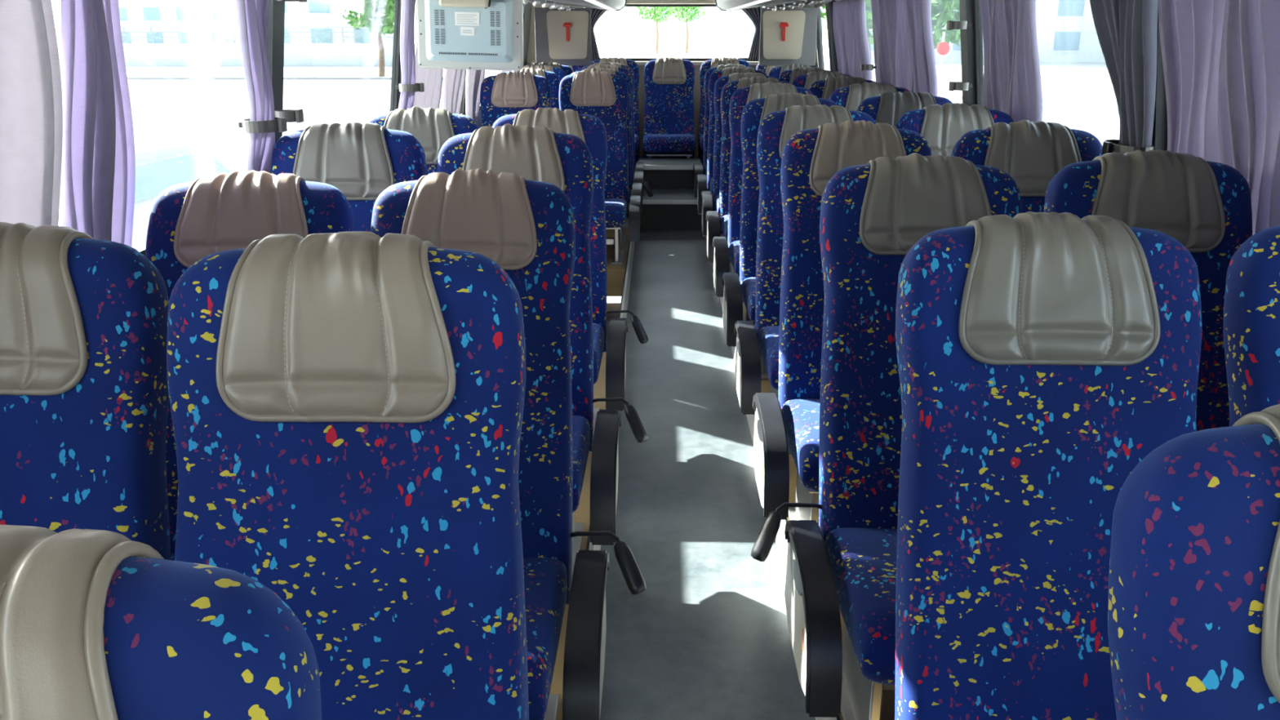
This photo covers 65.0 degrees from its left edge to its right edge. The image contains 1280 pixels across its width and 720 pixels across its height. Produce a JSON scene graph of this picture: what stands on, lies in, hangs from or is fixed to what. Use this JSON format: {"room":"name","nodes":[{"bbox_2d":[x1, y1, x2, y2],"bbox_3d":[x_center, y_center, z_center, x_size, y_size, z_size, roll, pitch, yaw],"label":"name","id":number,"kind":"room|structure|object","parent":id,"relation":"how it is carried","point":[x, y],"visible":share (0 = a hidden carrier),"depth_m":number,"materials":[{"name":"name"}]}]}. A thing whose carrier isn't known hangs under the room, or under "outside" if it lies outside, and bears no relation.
{"room":"vehicle interior","nodes":[
{"label":"vehicle interior","id":0,"kind":"room"},
{"bbox_2d":[477,2,532,128],"bbox_3d":[-1.169,-0.345,3.567,0.200,2.670,12.750,0,18,1],"label":"wall","id":1,"kind":"structure","parent":0,"point":[479,120],"depth_m":7.21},
{"bbox_2d":[0,0,62,226],"bbox_3d":[-1.163,-0.233,1.509,0.179,0.900,1.052,0,18,1],"label":"curtain","id":2,"kind":"object","parent":1,"relation":"hanging from","point":[31,106],"visible":0.5,"depth_m":1.88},
{"bbox_2d":[59,0,135,247],"bbox_3d":[-1.159,-0.443,2.150,0.163,0.900,0.281,0,18,1],"label":"curtain","id":3,"kind":"object","parent":1,"relation":"hanging from","point":[98,180],"visible":0.57,"depth_m":2.11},
{"bbox_2d":[51,0,250,255],"bbox_3d":[-1.207,-0.547,2.195,0.122,0.770,1.970,0,18,1],"label":"window","id":4,"kind":"structure","parent":1,"relation":"in","point":[188,94],"depth_m":2.64,"materials":[{"name":"clear glass"}]},
{"bbox_2d":[235,0,275,173],"bbox_3d":[-1.127,-0.800,2.917,0.130,0.701,0.303,0,18,1],"label":"curtain","id":5,"kind":"object","parent":1,"relation":"hanging from","point":[251,15],"visible":0.72,"depth_m":2.91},
{"bbox_2d":[238,116,287,133],"bbox_3d":[-1.108,-0.691,2.952,0.125,0.040,0.130,16,24,41],"label":"tie","id":6,"kind":"object","parent":5,"relation":"attached to","point":[279,124],"visible":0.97,"depth_m":2.90,"materials":[{"name":"black plastic"}]},
{"bbox_2d":[266,0,284,143],"bbox_3d":[-1.181,-0.870,3.179,0.170,0.770,0.100,0,18,1],"label":"trim","id":7,"kind":"structure","parent":1,"relation":"attached to","point":[276,17],"depth_m":3.13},
{"bbox_2d":[274,108,304,123],"bbox_3d":[-1.106,-0.763,3.139,0.099,0.040,0.078,0,18,1],"label":"tie","id":8,"kind":"object","parent":1,"relation":"attached to","point":[291,115],"visible":0.68,"depth_m":3.12,"materials":[{"name":"black plastic"}]},
{"bbox_2d":[282,0,401,135],"bbox_3d":[-1.173,-1.145,4.014,0.122,0.770,1.660,0,18,1],"label":"window","id":9,"kind":"structure","parent":1,"relation":"in","point":[340,55],"depth_m":3.96,"materials":[{"name":"clear glass"}]},
{"bbox_2d":[398,0,415,110],"bbox_3d":[-1.097,-1.298,4.753,0.147,0.900,0.301,0,18,1],"label":"curtain","id":10,"kind":"object","parent":1,"relation":"hanging from","point":[407,58],"visible":0.51,"depth_m":4.62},
{"bbox_2d":[395,82,424,92],"bbox_3d":[-1.074,-1.274,4.697,0.113,0.040,0.113,-17,25,-41],"label":"tie","id":11,"kind":"object","parent":10,"relation":"attached to","point":[417,86],"visible":0.98,"depth_m":4.65,"materials":[{"name":"black plastic"}]},
{"bbox_2d":[413,44,443,109],"bbox_3d":[-1.106,-1.442,5.190,0.168,0.900,0.581,0,18,1],"label":"curtain","id":12,"kind":"object","parent":1,"relation":"hanging from","point":[432,78],"visible":0.2,"depth_m":5.24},
{"bbox_2d":[413,7,466,115],"bbox_3d":[-1.141,-1.704,5.715,0.122,0.770,1.720,0,18,1],"label":"window","id":13,"kind":"structure","parent":1,"relation":"in","point":[415,24],"depth_m":5.97,"materials":[{"name":"clear glass"}]},
{"bbox_2d":[443,68,465,114],"bbox_3d":[-1.089,-1.676,5.903,0.160,0.900,0.521,0,18,1],"label":"curtain","id":14,"kind":"object","parent":1,"relation":"hanging from","point":[454,79],"visible":0.23,"depth_m":5.87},
{"bbox_2d":[465,69,484,125],"bbox_3d":[-1.074,-1.897,6.577,0.158,0.900,0.501,0,18,1],"label":"curtain","id":15,"kind":"object","parent":1,"relation":"hanging from","point":[474,77],"visible":0.36,"depth_m":6.55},
{"bbox_2d":[533,7,591,65],"bbox_3d":[-0.655,-2.740,8.519,0.475,0.470,0.088,0,18,1],"label":"panel","id":16,"kind":"object","parent":1,"relation":"attached to","point":[562,37],"visible":0.88,"depth_m":8.51,"materials":[{"name":"grey plastic"}]},
{"bbox_2d":[523,0,626,11],"bbox_3d":[-0.642,-1.438,3.587,0.890,0.207,10.090,0,18,1],"label":"luggage rack","id":17,"kind":"object","parent":1,"relation":"attached to","point":[606,5],"visible":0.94,"depth_m":7.07,"materials":[{"name":"metal"}]},
{"bbox_2d":[415,0,523,71],"bbox_3d":[-0.672,-1.308,3.936,0.423,0.342,0.152,0,18,-1],"label":"television","id":18,"kind":"object","parent":17,"relation":"hanging from","point":[452,34],"visible":1,"depth_m":3.94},
{"bbox_2d":[457,14,476,31],"bbox_3d":[-0.675,-1.311,3.919,0.078,0.068,0.002,1,15,-1],"label":"print","id":19,"kind":"object","parent":18,"relation":"on","point":[468,15],"depth_m":3.91},
{"bbox_2d":[546,0,625,9],"bbox_3d":[-0.647,-1.415,3.579,0.880,0.145,10.060,0,18,1],"label":"shelf","id":20,"kind":"object","parent":17,"relation":"attached to","point":[561,4],"depth_m":7.10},
{"bbox_2d":[523,4,532,66],"bbox_3d":[-1.078,-2.861,9.239,0.150,0.770,0.400,0,18,1],"label":"wall","id":21,"kind":"structure","parent":0,"point":[527,15],"depth_m":9.18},
{"bbox_2d":[549,203,629,719],"bbox_3d":[-0.670,0.346,3.784,1.078,0.180,12.750,0,18,1],"label":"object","id":22,"kind":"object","parent":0,"point":[615,273],"depth_m":3.41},
{"bbox_2d":[0,222,170,559],"bbox_3d":[-0.913,0.460,1.281,0.472,1.166,0.794,0,18,1],"label":"seat","id":23,"kind":"object","parent":22,"relation":"on","point":[84,394],"visible":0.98,"depth_m":1.38,"materials":[{"name":"fabric"}]},
{"bbox_2d":[0,524,321,719],"bbox_3d":[-0.396,0.757,0.432,0.554,1.132,0.880,0,18,1],"label":"seat","id":24,"kind":"object","parent":22,"relation":"on","point":[95,624],"visible":1,"depth_m":0.58,"materials":[{"name":"fabric"}]},
{"bbox_2d":[145,170,354,560],"bbox_3d":[-0.898,0.216,2.106,0.472,1.114,0.915,0,18,1],"label":"seat","id":25,"kind":"object","parent":22,"relation":"on","point":[189,222],"visible":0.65,"depth_m":2.25,"materials":[{"name":"fabric"}]},
{"bbox_2d":[166,231,528,719],"bbox_3d":[-0.347,0.488,1.186,0.554,1.171,0.756,0,18,1],"label":"seat","id":26,"kind":"object","parent":22,"relation":"on","point":[347,407],"visible":1,"depth_m":1.28,"materials":[{"name":"fabric"}]},
{"bbox_2d":[271,122,426,231],"bbox_3d":[-0.883,-0.060,2.880,0.472,1.157,0.806,0,18,1],"label":"seat","id":27,"kind":"object","parent":22,"relation":"on","point":[361,161],"visible":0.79,"depth_m":2.98,"materials":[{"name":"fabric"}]},
{"bbox_2d":[366,106,478,175],"bbox_3d":[-0.867,-0.344,3.774,0.472,1.137,0.879,0,18,1],"label":"seat","id":28,"kind":"object","parent":22,"relation":"on","point":[432,127],"visible":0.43,"depth_m":3.90,"materials":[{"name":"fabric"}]},
{"bbox_2d":[369,168,646,719],"bbox_3d":[-0.303,0.219,2.082,0.634,1.125,0.904,0,18,1],"label":"seat","id":29,"kind":"object","parent":22,"relation":"on","point":[526,228],"visible":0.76,"depth_m":2.17,"materials":[{"name":"fabric"}]},
{"bbox_2d":[523,557,567,719],"bbox_3d":[-0.388,0.534,1.954,0.460,0.156,0.460,0,18,1],"label":"cushion","id":30,"kind":"object","parent":29,"relation":"on","point":[545,579],"depth_m":1.90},
{"bbox_2d":[480,71,551,127],"bbox_3d":[-0.818,-1.228,6.420,0.472,1.166,0.794,0,18,1],"label":"seat","id":31,"kind":"object","parent":22,"relation":"on","point":[502,94],"visible":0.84,"depth_m":6.52,"materials":[{"name":"fabric"}]},
{"bbox_2d":[503,67,559,109],"bbox_3d":[-0.806,-1.439,7.066,0.472,1.164,0.794,0,18,1],"label":"seat","id":32,"kind":"object","parent":22,"relation":"on","point":[553,78],"visible":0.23,"depth_m":7.17,"materials":[{"name":"fabric"}]},
{"bbox_2d":[436,123,648,582],"bbox_3d":[-0.293,-0.041,2.816,0.634,1.160,0.818,0,18,1],"label":"seat","id":33,"kind":"object","parent":22,"relation":"on","point":[563,161],"visible":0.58,"depth_m":2.91,"materials":[{"name":"fabric"}]},
{"bbox_2d":[572,415,590,512],"bbox_3d":[-0.378,0.278,2.733,0.460,0.156,0.460,0,18,1],"label":"cushion","id":34,"kind":"object","parent":33,"relation":"on","point":[580,424],"depth_m":2.69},
{"bbox_2d":[523,64,567,82],"bbox_3d":[-0.795,-1.635,7.661,0.472,1.165,0.781,0,18,1],"label":"seat","id":35,"kind":"object","parent":22,"relation":"on","point":[561,73],"visible":0.16,"depth_m":7.75,"materials":[{"name":"fabric"}]},
{"bbox_2d":[492,107,648,433],"bbox_3d":[-0.284,-0.338,3.766,0.634,1.132,0.880,0,18,1],"label":"seat","id":36,"kind":"object","parent":22,"relation":"on","point":[590,129],"visible":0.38,"depth_m":3.85,"materials":[{"name":"fabric"}]},
{"bbox_2d":[592,323,604,384],"bbox_3d":[-0.369,-0.023,3.650,0.460,0.156,0.460,0,18,1],"label":"cushion","id":37,"kind":"object","parent":36,"relation":"on","point":[598,329],"depth_m":3.59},
{"bbox_2d":[559,71,640,264],"bbox_3d":[-0.273,-1.263,6.534,0.554,1.161,0.793,0,18,1],"label":"seat","id":38,"kind":"object","parent":22,"relation":"on","point":[604,95],"visible":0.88,"depth_m":6.63,"materials":[{"name":"fabric"}]},
{"bbox_2d":[604,198,627,227],"bbox_3d":[-0.317,-0.947,6.464,0.460,0.156,0.460,0,18,1],"label":"cushion","id":39,"kind":"object","parent":38,"relation":"on","point":[615,209],"depth_m":6.25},
{"bbox_2d":[576,63,643,229],"bbox_3d":[-0.251,-1.641,7.670,0.554,1.171,0.781,0,18,1],"label":"seat","id":40,"kind":"object","parent":22,"relation":"on","point":[637,175],"visible":0.21,"depth_m":7.77,"materials":[{"name":"fabric"}]},
{"bbox_2d":[569,67,653,246],"bbox_3d":[-0.222,-1.443,7.075,0.634,1.166,0.794,0,18,1],"label":"seat","id":41,"kind":"object","parent":22,"relation":"on","point":[637,189],"visible":0.2,"depth_m":7.17,"materials":[{"name":"fabric"}]},
{"bbox_2d":[588,241,635,550],"bbox_3d":[-0.136,0.625,2.787,0.023,0.112,10.700,0,18,1],"label":"baseboard","id":42,"kind":"structure","parent":22,"relation":"attached to","point":[628,271],"depth_m":5.91,"materials":[{"name":"metal"}]},
{"bbox_2d":[582,62,644,215],"bbox_3d":[-0.241,-1.827,8.241,0.554,1.168,0.782,0,18,1],"label":"seat","id":43,"kind":"object","parent":22,"relation":"on","point":[639,165],"visible":0.17,"depth_m":8.34,"materials":[{"name":"fabric"}]},
{"bbox_2d":[591,57,639,195],"bbox_3d":[-0.242,-2.092,9.016,0.472,1.187,0.679,0,18,1],"label":"seat","id":44,"kind":"object","parent":22,"relation":"on","point":[633,64],"visible":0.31,"depth_m":9.08,"materials":[{"name":"fabric"}]},
{"bbox_2d":[606,302,620,342],"bbox_3d":[-0.637,0.113,5.681,1.077,0.480,1.598,0,18,1],"label":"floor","id":45,"kind":"structure","parent":0,"point":[610,306],"depth_m":6.13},
{"bbox_2d":[526,3,812,182],"bbox_3d":[0.274,-2.370,9.617,2.840,2.740,0.060,0,18,1],"label":"wall","id":46,"kind":"structure","parent":0,"point":[531,46],"depth_m":9.52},
{"bbox_2d":[591,8,605,61],"bbox_3d":[-0.360,-3.023,9.329,0.257,0.542,0.046,0,18,1],"label":"curtain","id":47,"kind":"object","parent":46,"relation":"hanging from","point":[596,14],"visible":0.44,"depth_m":9.32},
{"bbox_2d":[626,0,715,4],"bbox_3d":[0.322,-3.297,9.194,1.340,0.073,0.137,0,18,1],"label":"trim","id":48,"kind":"structure","parent":46,"relation":"attached to","point":[628,2],"depth_m":9.14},
{"bbox_2d":[600,4,748,61],"bbox_3d":[0.314,-3.051,9.368,1.680,0.500,0.037,0,18,1],"label":"window","id":49,"kind":"structure","parent":46,"relation":"in","point":[627,5],"depth_m":9.28,"materials":[{"name":"clear glass"}]},
{"bbox_2d":[742,6,762,61],"bbox_3d":[0.996,-3.015,9.307,0.257,0.542,0.046,0,18,1],"label":"curtain","id":50,"kind":"object","parent":46,"relation":"hanging from","point":[754,14],"visible":0.62,"depth_m":9.28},
{"bbox_2d":[644,169,694,188],"bbox_3d":[0.254,-1.436,8.682,0.536,0.510,0.560,0,18,1],"label":"step","id":51,"kind":"structure","parent":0,"point":[655,179],"depth_m":8.36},
{"bbox_2d":[638,157,701,165],"bbox_3d":[0.253,-1.686,8.592,0.536,0.020,0.575,0,18,1],"label":"floor","id":52,"kind":"structure","parent":51,"relation":"on","point":[647,161],"depth_m":8.62,"materials":[{"name":"plastic"}]},
{"bbox_2d":[644,165,693,169],"bbox_3d":[0.248,-1.591,8.313,0.532,0.034,0.014,0,18,1],"label":"trim","id":53,"kind":"structure","parent":52,"relation":"attached to","point":[646,167],"depth_m":8.30,"materials":[{"name":"metal"}]},
{"bbox_2d":[640,204,702,230],"bbox_3d":[0.243,-1.168,8.171,0.536,0.320,0.580,0,18,1],"label":"step","id":54,"kind":"structure","parent":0,"point":[654,216],"depth_m":7.88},
{"bbox_2d":[642,188,697,199],"bbox_3d":[0.243,-1.327,8.110,0.536,0.020,0.595,0,18,1],"label":"floor","id":55,"kind":"structure","parent":54,"relation":"on","point":[658,193],"depth_m":8.09,"materials":[{"name":"plastic"}]},
{"bbox_2d":[642,200,697,204],"bbox_3d":[0.238,-1.229,7.821,0.532,0.034,0.014,0,18,1],"label":"trim","id":56,"kind":"structure","parent":55,"relation":"attached to","point":[644,202],"depth_m":7.81,"materials":[{"name":"metal"}]},
{"bbox_2d":[600,230,815,719],"bbox_3d":[0.144,0.703,2.828,0.536,0.100,10.740,0,18,1],"label":"floor","id":57,"kind":"structure","parent":0,"point":[707,637],"depth_m":3.15,"materials":[{"name":"plastic"}]},
{"bbox_2d":[760,378,894,719],"bbox_3d":[0.992,0.355,3.757,1.078,0.180,12.750,0,18,1],"label":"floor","id":58,"kind":"structure","parent":0,"point":[888,699],"depth_m":2.55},
{"bbox_2d":[697,57,750,165],"bbox_3d":[0.767,-2.088,8.999,0.472,1.191,0.679,0,18,1],"label":"seat","id":59,"kind":"object","parent":58,"relation":"on","point":[714,62],"visible":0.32,"depth_m":9.06,"materials":[{"name":"fabric"}]},
{"bbox_2d":[693,63,756,197],"bbox_3d":[0.718,-1.804,8.190,0.554,1.156,0.831,0,18,1],"label":"seat","id":60,"kind":"object","parent":58,"relation":"on","point":[699,169],"visible":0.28,"depth_m":8.30,"materials":[{"name":"fabric"}]},
{"bbox_2d":[696,66,767,214],"bbox_3d":[0.706,-1.578,7.503,0.554,1.156,0.819,0,18,1],"label":"seat","id":61,"kind":"object","parent":58,"relation":"on","point":[704,184],"visible":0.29,"depth_m":7.61,"materials":[{"name":"fabric"}]},
{"bbox_2d":[701,72,777,236],"bbox_3d":[0.691,-1.319,6.731,0.554,1.144,0.843,0,18,1],"label":"seat","id":62,"kind":"object","parent":58,"relation":"on","point":[709,202],"visible":0.27,"depth_m":6.83,"materials":[{"name":"fabric"}]},
{"bbox_2d":[706,75,791,272],"bbox_3d":[0.677,-1.076,5.977,0.554,1.155,0.832,0,18,1],"label":"seat","id":63,"kind":"object","parent":58,"relation":"on","point":[717,225],"visible":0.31,"depth_m":6.08,"materials":[{"name":"fabric"}]},
{"bbox_2d":[720,214,728,243],"bbox_3d":[0.715,-0.757,5.886,0.460,0.156,0.460,0,18,1],"label":"cushion","id":64,"kind":"object","parent":63,"relation":"on","point":[724,218],"depth_m":5.83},
{"bbox_2d":[712,81,813,320],"bbox_3d":[0.663,-0.831,5.223,0.554,1.160,0.818,0,18,1],"label":"seat","id":65,"kind":"object","parent":58,"relation":"on","point":[725,253],"visible":0.28,"depth_m":5.32,"materials":[{"name":"fabric"}]},
{"bbox_2d":[729,240,739,278],"bbox_3d":[0.701,-0.512,5.138,0.460,0.156,0.460,0,18,1],"label":"cushion","id":66,"kind":"object","parent":65,"relation":"on","point":[734,245],"depth_m":5.06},
{"bbox_2d":[705,235,836,719],"bbox_3d":[0.423,0.628,2.778,0.023,0.112,10.700,0,18,1],"label":"baseboard","id":67,"kind":"structure","parent":58,"relation":"attached to","point":[781,544],"depth_m":3.01,"materials":[{"name":"metal"}]},
{"bbox_2d":[721,93,837,379],"bbox_3d":[0.649,-0.571,4.452,0.554,1.147,0.844,0,18,1],"label":"seat","id":68,"kind":"object","parent":58,"relation":"on","point":[736,291],"visible":0.29,"depth_m":4.55,"materials":[{"name":"fabric"}]},
{"bbox_2d":[742,276,755,324],"bbox_3d":[0.686,-0.254,4.353,0.460,0.156,0.460,0,18,1],"label":"cushion","id":69,"kind":"object","parent":68,"relation":"on","point":[748,283],"depth_m":4.30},
{"bbox_2d":[768,62,814,79],"bbox_3d":[1.288,-1.807,8.196,0.472,1.159,0.819,0,18,1],"label":"seat","id":70,"kind":"object","parent":58,"relation":"on","point":[775,72],"visible":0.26,"depth_m":8.31,"materials":[{"name":"leather"}]},
{"bbox_2d":[733,104,875,453],"bbox_3d":[0.635,-0.325,3.698,0.554,1.149,0.830,0,18,1],"label":"seat","id":71,"kind":"object","parent":58,"relation":"on","point":[775,129],"visible":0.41,"depth_m":3.80,"materials":[{"name":"fabric"}]},
{"bbox_2d":[757,325,779,390],"bbox_3d":[0.673,-0.008,3.606,0.460,0.156,0.460,0,18,1],"label":"cushion","id":72,"kind":"object","parent":71,"relation":"on","point":[767,335],"depth_m":3.53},
{"bbox_2d":[777,66,833,84],"bbox_3d":[1.275,-1.577,7.503,0.472,1.153,0.818,0,18,1],"label":"seat","id":73,"kind":"object","parent":58,"relation":"on","point":[788,76],"visible":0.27,"depth_m":7.62,"materials":[{"name":"leather"}]},
{"bbox_2d":[791,70,850,88],"bbox_3d":[1.261,-1.329,6.743,0.472,1.156,0.819,0,18,1],"label":"seat","id":74,"kind":"object","parent":58,"relation":"on","point":[805,81],"visible":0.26,"depth_m":6.85,"materials":[{"name":"leather"}]},
{"bbox_2d":[808,75,874,99],"bbox_3d":[1.246,-1.081,5.982,0.472,1.160,0.818,0,18,1],"label":"seat","id":75,"kind":"object","parent":58,"relation":"on","point":[822,89],"visible":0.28,"depth_m":6.09,"materials":[{"name":"leather"}]},
{"bbox_2d":[752,120,931,524],"bbox_3d":[0.621,-0.082,2.943,0.554,1.159,0.819,0,18,1],"label":"seat","id":76,"kind":"object","parent":58,"relation":"on","point":[811,157],"visible":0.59,"depth_m":3.04,"materials":[{"name":"fabric"}]},
{"bbox_2d":[782,398,820,492],"bbox_3d":[0.659,0.237,2.858,0.460,0.156,0.460,0,18,1],"label":"cushion","id":77,"kind":"object","parent":76,"relation":"on","point":[801,416],"depth_m":2.77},
{"bbox_2d":[828,81,909,111],"bbox_3d":[1.232,-0.831,5.223,0.472,1.159,0.819,0,18,1],"label":"seat","id":78,"kind":"object","parent":58,"relation":"on","point":[851,97],"visible":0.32,"depth_m":5.33,"materials":[{"name":"leather"}]},
{"bbox_2d":[751,152,1022,719],"bbox_3d":[0.566,0.175,2.171,0.634,1.152,0.843,0,18,1],"label":"seat","id":79,"kind":"object","parent":58,"relation":"on","point":[873,213],"visible":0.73,"depth_m":2.26,"materials":[{"name":"fabric"}]},
{"bbox_2d":[825,527,897,685],"bbox_3d":[0.644,0.495,2.074,0.460,0.156,0.460,0,18,1],"label":"cushion","id":80,"kind":"object","parent":79,"relation":"on","point":[863,560],"depth_m":2.00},
{"bbox_2d":[856,91,952,126],"bbox_3d":[1.218,-0.578,4.464,0.472,1.153,0.818,0,18,1],"label":"seat","id":81,"kind":"object","parent":58,"relation":"on","point":[888,108],"visible":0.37,"depth_m":4.57,"materials":[{"name":"leather"}]},
{"bbox_2d":[895,102,1013,157],"bbox_3d":[1.204,-0.330,3.704,0.472,1.156,0.819,0,18,1],"label":"seat","id":82,"kind":"object","parent":58,"relation":"on","point":[943,126],"visible":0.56,"depth_m":3.80,"materials":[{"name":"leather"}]},
{"bbox_2d":[951,120,1102,213],"bbox_3d":[1.190,-0.083,2.943,0.472,1.160,0.818,0,18,1],"label":"seat","id":83,"kind":"object","parent":58,"relation":"on","point":[1032,153],"visible":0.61,"depth_m":3.04,"materials":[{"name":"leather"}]},
{"bbox_2d":[894,211,1202,719],"bbox_3d":[0.593,0.423,1.418,0.554,1.151,0.831,0,18,1],"label":"seat","id":84,"kind":"object","parent":58,"relation":"on","point":[1042,357],"visible":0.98,"depth_m":1.52,"materials":[{"name":"fabric"}]},
{"bbox_2d":[1044,149,1252,431],"bbox_3d":[1.176,0.168,2.183,0.472,1.159,0.819,0,18,1],"label":"seat","id":85,"kind":"object","parent":58,"relation":"on","point":[1205,206],"visible":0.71,"depth_m":2.29,"materials":[{"name":"fabric"}]},
{"bbox_2d":[1107,404,1279,719],"bbox_3d":[0.566,0.688,0.624,0.554,1.144,0.843,0,18,1],"label":"seat","id":86,"kind":"object","parent":58,"relation":"on","point":[1193,604],"visible":1,"depth_m":0.75,"materials":[{"name":"fabric"}]},
{"bbox_2d":[1222,225,1279,426],"bbox_3d":[1.162,0.420,1.424,0.472,1.153,0.818,0,18,1],"label":"seat","id":87,"kind":"object","parent":58,"relation":"on","point":[1251,305],"visible":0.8,"depth_m":1.55,"materials":[{"name":"fabric"}]},
{"bbox_3d":[1.491,-0.331,3.522,0.200,2.670,12.750,0,18,1],"label":"wall","id":88,"kind":"structure","parent":0,"visible":0},
{"bbox_2d":[715,0,843,11],"bbox_3d":[0.978,-1.429,3.560,0.890,0.207,10.090,0,18,1],"label":"luggage rack","id":89,"kind":"object","parent":88,"relation":"attached to","point":[723,5],"visible":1,"depth_m":7.04,"materials":[{"name":"metal"}]},
{"bbox_2d":[715,0,804,9],"bbox_3d":[0.983,-1.406,3.552,0.880,0.145,10.060,0,18,1],"label":"shelf","id":90,"kind":"object","parent":89,"relation":"attached to","point":[722,4],"depth_m":7.12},
{"bbox_2d":[759,7,817,66],"bbox_3d":[1.255,-2.730,8.487,0.475,0.470,0.088,0,18,1],"label":"panel","id":91,"kind":"object","parent":88,"relation":"attached to","point":[788,36],"visible":1,"depth_m":8.48,"materials":[{"name":"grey plastic"}]},
{"bbox_2d":[815,3,830,70],"bbox_3d":[1.606,-2.665,8.643,0.122,0.770,0.760,0,18,1],"label":"window","id":92,"kind":"structure","parent":88,"relation":"in","point":[823,30],"depth_m":8.80,"materials":[{"name":"clear glass"}]},
{"bbox_2d":[825,1,836,71],"bbox_3d":[1.590,-2.525,8.216,0.170,0.770,0.140,0,18,1],"label":"trim","id":93,"kind":"structure","parent":88,"relation":"attached to","point":[832,52],"depth_m":8.14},
{"bbox_2d":[832,0,872,80],"bbox_3d":[1.524,-2.114,7.237,0.201,0.900,1.105,0,18,1],"label":"curtain","id":94,"kind":"object","parent":88,"relation":"hanging from","point":[849,21],"visible":0.59,"depth_m":7.02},
{"bbox_2d":[831,0,875,81],"bbox_3d":[1.582,-2.238,7.342,0.122,0.770,1.700,0,18,1],"label":"window","id":95,"kind":"structure","parent":88,"relation":"in","point":[868,19],"depth_m":6.84,"materials":[{"name":"clear glass"}]},
{"bbox_2d":[871,0,937,96],"bbox_3d":[1.494,-1.623,5.740,0.184,0.900,1.352,0,18,1],"label":"curtain","id":96,"kind":"object","parent":88,"relation":"hanging from","point":[906,59],"visible":0.59,"depth_m":5.54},
{"bbox_2d":[930,0,962,103],"bbox_3d":[1.549,-1.648,5.546,0.122,0.770,1.880,0,18,1],"label":"window","id":97,"kind":"structure","parent":88,"relation":"in","point":[947,43],"depth_m":5.05,"materials":[{"name":"clear glass"}]},
{"bbox_2d":[946,20,971,30],"bbox_3d":[1.404,-1.478,4.436,0.090,0.040,0.085,16,24,40],"label":"tie","id":98,"kind":"object","parent":88,"relation":"attached to","point":[951,24],"visible":1,"depth_m":4.41,"materials":[{"name":"silver metal"}]},
{"bbox_2d":[948,81,973,90],"bbox_3d":[1.438,-1.231,4.516,0.090,0.040,0.085,16,24,40],"label":"tie","id":99,"kind":"object","parent":88,"relation":"attached to","point":[953,86],"visible":1,"depth_m":4.49,"materials":[{"name":"silver metal"}]},
{"bbox_2d":[959,0,980,106],"bbox_3d":[1.523,-1.339,4.606,0.170,0.770,0.100,0,18,1],"label":"trim","id":100,"kind":"structure","parent":88,"relation":"attached to","point":[967,47],"depth_m":4.56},
{"bbox_2d":[978,0,1042,122],"bbox_3d":[1.464,-1.059,4.024,0.188,0.900,0.668,0,18,1],"label":"curtain","id":101,"kind":"object","parent":88,"relation":"hanging from","point":[1012,81],"visible":0.56,"depth_m":3.87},
{"bbox_2d":[973,0,1119,146],"bbox_3d":[1.515,-1.055,3.741,0.122,0.770,1.720,0,18,1],"label":"window","id":102,"kind":"structure","parent":88,"relation":"in","point":[1077,89],"depth_m":3.53,"materials":[{"name":"clear glass"}]},
{"bbox_2d":[1089,0,1158,146],"bbox_3d":[1.446,-0.738,3.048,0.162,0.901,0.476,0,18,1],"label":"curtain","id":103,"kind":"object","parent":88,"relation":"hanging from","point":[1126,30],"visible":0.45,"depth_m":2.88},
{"bbox_2d":[1101,139,1154,155],"bbox_3d":[1.423,-0.615,2.930,0.136,0.040,0.201,-8,20,-24],"label":"tie","id":104,"kind":"object","parent":103,"relation":"attached to","point":[1108,145],"visible":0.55,"depth_m":2.89,"materials":[{"name":"silver metal"}]},
{"bbox_2d":[1151,7,1167,151],"bbox_3d":[1.491,-0.771,2.877,0.170,0.770,0.100,0,18,1],"label":"trim","id":105,"kind":"structure","parent":88,"relation":"attached to","point":[1160,119],"depth_m":2.85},
{"bbox_2d":[1157,0,1279,235],"bbox_3d":[1.427,-0.410,2.050,0.183,0.901,1.582,0,18,1],"label":"curtain","id":106,"kind":"object","parent":88,"relation":"hanging from","point":[1221,58],"visible":0.6,"depth_m":2.41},
{"bbox_3d":[0.266,-1.569,9.392,0.583,0.320,0.869,0,18,1],"label":"floor","id":107,"kind":"structure","parent":0,"visible":0},
{"bbox_2d":[643,57,695,157],"bbox_3d":[0.263,-2.157,8.985,0.472,1.047,0.679,0,18,1],"label":"seat","id":108,"kind":"object","parent":107,"relation":"on","point":[668,125],"visible":0.95,"depth_m":9.08,"materials":[{"name":"fabric"}]},
{"bbox_2d":[643,133,695,152],"bbox_3d":[0.261,-1.930,8.944,0.460,0.156,0.460,0,18,1],"label":"cushion","id":109,"kind":"object","parent":108,"relation":"on","point":[652,143],"depth_m":8.73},
{"label":"outside","id":110,"kind":"structure","parent":0,"visible":0},
{"bbox_2d":[595,40,751,302],"bbox_3d":[1.688,-25.326,86.395,440.000,0.500,420.000,0,18,1],"label":"ground","id":111,"kind":"structure","parent":110,"point":[606,48],"depth_m":123.70,"materials":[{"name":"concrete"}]},
{"bbox_2d":[636,6,678,54],"bbox_3d":[1.936,-38.264,113.690,4.963,7.067,4.859,0,18,1],"label":"tree","id":112,"kind":"object","parent":111,"relation":"on","point":[656,11],"visible":0.69,"depth_m":113.12,"materials":[{"name":"green plant"}]},
{"bbox_2d":[668,6,707,53],"bbox_3d":[5.592,-39.852,118.432,4.862,7.127,5.092,0,18,1],"label":"tree","id":113,"kind":"object","parent":111,"relation":"on","point":[681,13],"visible":0.59,"depth_m":117.83,"materials":[{"name":"green plant"}]},
{"bbox_2d":[621,6,764,48],"bbox_3d":[17.247,-53.874,155.684,40.600,10.500,10.600,0,18,1],"label":"building","id":114,"kind":"structure","parent":111,"relation":"on","point":[717,28],"depth_m":151.93,"materials":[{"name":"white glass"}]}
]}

